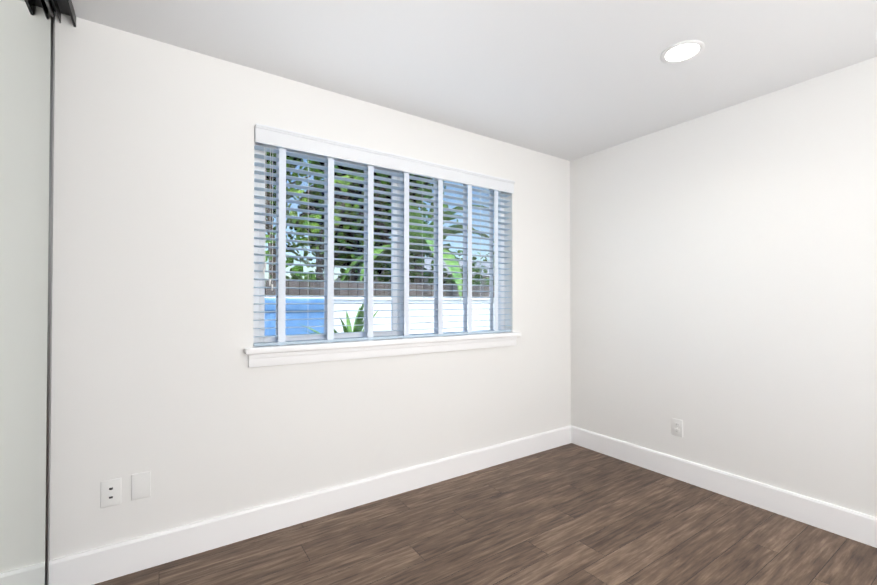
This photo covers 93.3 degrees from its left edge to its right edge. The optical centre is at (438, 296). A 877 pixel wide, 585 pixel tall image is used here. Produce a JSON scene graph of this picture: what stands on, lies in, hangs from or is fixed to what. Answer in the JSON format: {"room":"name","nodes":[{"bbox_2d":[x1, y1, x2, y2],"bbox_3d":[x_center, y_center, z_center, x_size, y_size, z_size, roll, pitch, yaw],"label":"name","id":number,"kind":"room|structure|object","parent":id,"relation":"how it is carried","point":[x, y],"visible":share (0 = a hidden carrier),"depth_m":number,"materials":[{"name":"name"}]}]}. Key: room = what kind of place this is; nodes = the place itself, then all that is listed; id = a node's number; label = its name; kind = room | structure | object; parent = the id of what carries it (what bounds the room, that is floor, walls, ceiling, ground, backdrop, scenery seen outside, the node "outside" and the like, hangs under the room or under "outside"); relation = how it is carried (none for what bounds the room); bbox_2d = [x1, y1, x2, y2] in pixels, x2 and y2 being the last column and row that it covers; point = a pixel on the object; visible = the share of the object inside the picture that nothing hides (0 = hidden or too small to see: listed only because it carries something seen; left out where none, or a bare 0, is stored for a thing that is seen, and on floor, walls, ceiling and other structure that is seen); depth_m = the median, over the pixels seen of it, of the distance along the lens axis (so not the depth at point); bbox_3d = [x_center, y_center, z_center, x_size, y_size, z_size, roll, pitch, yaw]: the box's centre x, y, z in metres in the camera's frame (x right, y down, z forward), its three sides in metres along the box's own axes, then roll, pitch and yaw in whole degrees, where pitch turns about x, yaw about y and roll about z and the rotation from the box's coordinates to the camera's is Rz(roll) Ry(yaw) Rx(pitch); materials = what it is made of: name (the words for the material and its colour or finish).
{"room":"empty bedroom","nodes":[
{"label":"empty bedroom","id":0,"kind":"room"},
{"bbox_2d":[50,11,570,559],"bbox_3d":[-0.291,0.030,2.705,3.372,2.440,0.140,0,-1,-34],"label":"wall","id":1,"kind":"structure","parent":0,"point":[152,339],"depth_m":2.05,"materials":[{"name":"white paint"}]},
{"bbox_2d":[100,478,120,507],"bbox_3d":[-1.445,0.867,1.825,0.072,0.116,0.006,0,-1,-34],"label":"outlet plate","id":2,"kind":"object","parent":1,"relation":"attached to","point":[110,494],"visible":1,"depth_m":1.82,"materials":[{"name":"white plastic"}]},
{"bbox_2d":[131,471,150,499],"bbox_3d":[-1.356,0.863,1.886,0.072,0.116,0.006,0,-1,-34],"label":"blank wall plate","id":3,"kind":"object","parent":1,"relation":"attached to","point":[140,485],"visible":1,"depth_m":1.88,"materials":[{"name":"white plastic"}]},
{"bbox_2d":[49,425,571,584],"bbox_3d":[-0.247,1.177,2.628,3.372,0.145,0.016,0,-1,-34],"label":"baseboard","id":4,"kind":"structure","parent":1,"relation":"attached to","point":[104,563],"depth_m":2.18,"materials":[{"name":"white wood"}]},
{"bbox_2d":[253,139,504,342],"bbox_3d":[-0.259,-0.294,2.780,1.860,1.190,0.050,0,-1,-34],"label":"window unit","id":5,"kind":"structure","parent":1,"relation":"in","point":[261,316],"depth_m":2.65,"materials":[{"name":"white plastic"}]},
{"bbox_2d":[253,123,514,346],"bbox_3d":[-0.205,-0.311,2.701,1.856,1.166,0.099,0,-1,-34],"label":"window blinds","id":6,"kind":"object","parent":5,"relation":"attached to","point":[281,140],"visible":0.94,"depth_m":2.57,"materials":[{"name":"white plastic"}]},
{"bbox_2d":[244,332,520,367],"bbox_3d":[-0.206,0.324,2.695,1.950,0.103,0.138,0,-1,-34],"label":"window sill","id":7,"kind":"structure","parent":1,"relation":"attached to","point":[264,356],"depth_m":2.50,"materials":[{"name":"white wood"}]},
{"bbox_2d":[72,0,876,160],"bbox_3d":[0.842,-1.269,1.047,3.652,0.120,4.180,0,-1,-34],"label":"ceiling","id":8,"kind":"structure","parent":0,"point":[569,80],"depth_m":2.02,"materials":[{"name":"white paint"}]},
{"bbox_2d":[0,0,54,584],"bbox_3d":[-1.318,0.015,1.274,0.022,2.406,1.072,0,-1,-34],"label":"mirror door","id":9,"kind":"structure","parent":8,"relation":"attached to","point":[27,60],"depth_m":1.40,"materials":[{"name":"grey mirror"}]},
{"bbox_2d":[50,0,75,26],"bbox_3d":[-0.510,-1.196,0.142,0.100,0.046,3.878,0,-1,-34],"label":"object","id":10,"kind":"structure","parent":8,"relation":"attached to","point":[65,7],"depth_m":1.70,"materials":[{"name":"brown metal"}]},
{"bbox_2d":[660,40,704,63],"bbox_3d":[1.193,-1.194,2.026,0.188,0.006,0.188,0,-1,-34],"label":"recessed light","id":11,"kind":"object","parent":8,"relation":"in","point":[680,52],"visible":1,"depth_m":2.02,"materials":[{"name":"white plastic"}]},
{"bbox_2d":[94,443,876,584],"bbox_3d":[0.842,1.291,1.018,3.652,0.120,4.180,0,-1,-34],"label":"floor","id":12,"kind":"structure","parent":0,"point":[570,514],"depth_m":2.10,"materials":[{"name":"brown wood"}]},
{"bbox_2d":[570,57,876,516],"bbox_3d":[2.296,0.022,2.017,0.140,2.440,4.180,0,-1,-34],"label":"wall","id":13,"kind":"structure","parent":0,"point":[723,284],"depth_m":2.53,"materials":[{"name":"white paint"}]},
{"bbox_2d":[672,418,682,436],"bbox_3d":[1.641,0.902,2.842,0.007,0.116,0.072,0,-1,-34],"label":"duplex electrical outlet","id":14,"kind":"object","parent":13,"relation":"attached to","point":[677,427],"visible":1,"depth_m":2.84,"materials":[{"name":"white plastic"}]},
{"bbox_2d":[571,426,876,547],"bbox_3d":[2.236,1.169,1.953,0.016,0.145,3.884,0,-1,-34],"label":"baseboard","id":15,"kind":"structure","parent":13,"relation":"attached to","point":[847,523],"depth_m":2.50,"materials":[{"name":"white wood"}]},
{"label":"outside","id":16,"kind":"structure","parent":0,"visible":0},
{"bbox_3d":[-5.237,1.629,18.359,40.000,0.200,31.359,0,-1,-34],"label":"ground","id":17,"kind":"structure","parent":16,"visible":0},
{"bbox_2d":[265,151,297,280],"bbox_3d":[-3.815,-1.182,8.053,2.521,5.214,2.694,0,-1,-34],"label":"tree","id":18,"kind":"object","parent":17,"relation":"on","point":[267,218],"depth_m":8.22,"materials":[{"name":"green plant"}]},
{"bbox_2d":[264,298,323,335],"bbox_3d":[-1.735,0.700,4.896,0.760,1.350,0.660,0,-1,-34],"label":"bin","id":19,"kind":"object","parent":17,"relation":"on","point":[291,323],"depth_m":4.64,"materials":[{"name":"blue plastic"}]},
{"bbox_2d":[265,155,324,212],"bbox_3d":[-4.235,-1.941,9.299,5.561,6.780,5.156,0,-1,-34],"label":"tree","id":20,"kind":"object","parent":17,"relation":"on","point":[298,182],"depth_m":10.85,"materials":[{"name":"green plant"}]},
{"bbox_2d":[286,170,383,279],"bbox_3d":[-1.732,-0.346,7.464,1.971,3.534,2.285,0,-1,-34],"label":"tree","id":21,"kind":"object","parent":17,"relation":"on","point":[336,240],"depth_m":7.21,"materials":[{"name":"green plant"}]},
{"bbox_2d":[296,302,379,333],"bbox_3d":[-0.841,0.682,3.972,1.246,1.365,1.246,0,-1,-34],"label":"yucca plant","id":22,"kind":"object","parent":17,"relation":"on","point":[357,328],"depth_m":3.79,"materials":[{"name":"green plant"}]},
{"bbox_2d":[286,189,423,280],"bbox_3d":[-2.523,-1.340,13.016,4.637,5.651,4.832,0,-1,-34],"label":"tree","id":23,"kind":"object","parent":17,"relation":"on","point":[312,246],"depth_m":12.00,"materials":[{"name":"green plant"}]},
{"bbox_2d":[274,153,457,287],"bbox_3d":[-1.314,-1.452,8.610,3.833,5.773,4.731,0,-1,-34],"label":"tree","id":24,"kind":"object","parent":17,"relation":"on","point":[362,193],"depth_m":8.48,"materials":[{"name":"green plant"}]},
{"bbox_2d":[265,280,493,297],"bbox_3d":[3.450,0.620,9.315,15.839,1.612,0.106,0,-1,-34],"label":"fence","id":25,"kind":"object","parent":17,"relation":"on","point":[303,284],"depth_m":6.12,"materials":[{"name":"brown wood"}]},
{"bbox_2d":[265,297,493,333],"bbox_3d":[3.581,0.736,9.085,15.900,1.375,0.240,0,-1,-34],"label":"barrier","id":26,"kind":"object","parent":17,"relation":"on","point":[415,325],"depth_m":6.35,"materials":[{"name":"white"}]},
{"bbox_2d":[266,214,493,287],"bbox_3d":[-1.009,0.224,8.253,8.204,3.222,2.089,0,-1,-34],"label":"tree","id":27,"kind":"object","parent":17,"relation":"on","point":[306,277],"depth_m":7.70,"materials":[{"name":"green plant"}]},
{"bbox_2d":[349,176,444,281],"bbox_3d":[-1.504,-0.887,10.348,2.534,4.695,3.333,0,-1,-34],"label":"tree","id":28,"kind":"object","parent":17,"relation":"on","point":[380,231],"depth_m":10.33,"materials":[{"name":"green plant"}]},
{"bbox_2d":[337,259,493,284],"bbox_3d":[1.434,-0.026,17.977,10.000,3.100,6.300,0,-1,-34],"label":"house","id":29,"kind":"structure","parent":17,"relation":"on","point":[428,261],"depth_m":14.96,"materials":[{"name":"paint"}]},
{"bbox_2d":[341,199,493,295],"bbox_3d":[-0.393,-0.155,7.868,3.116,3.128,2.920,0,-1,-34],"label":"tree","id":30,"kind":"object","parent":17,"relation":"on","point":[385,251],"depth_m":7.63,"materials":[{"name":"green plant"}]}
]}

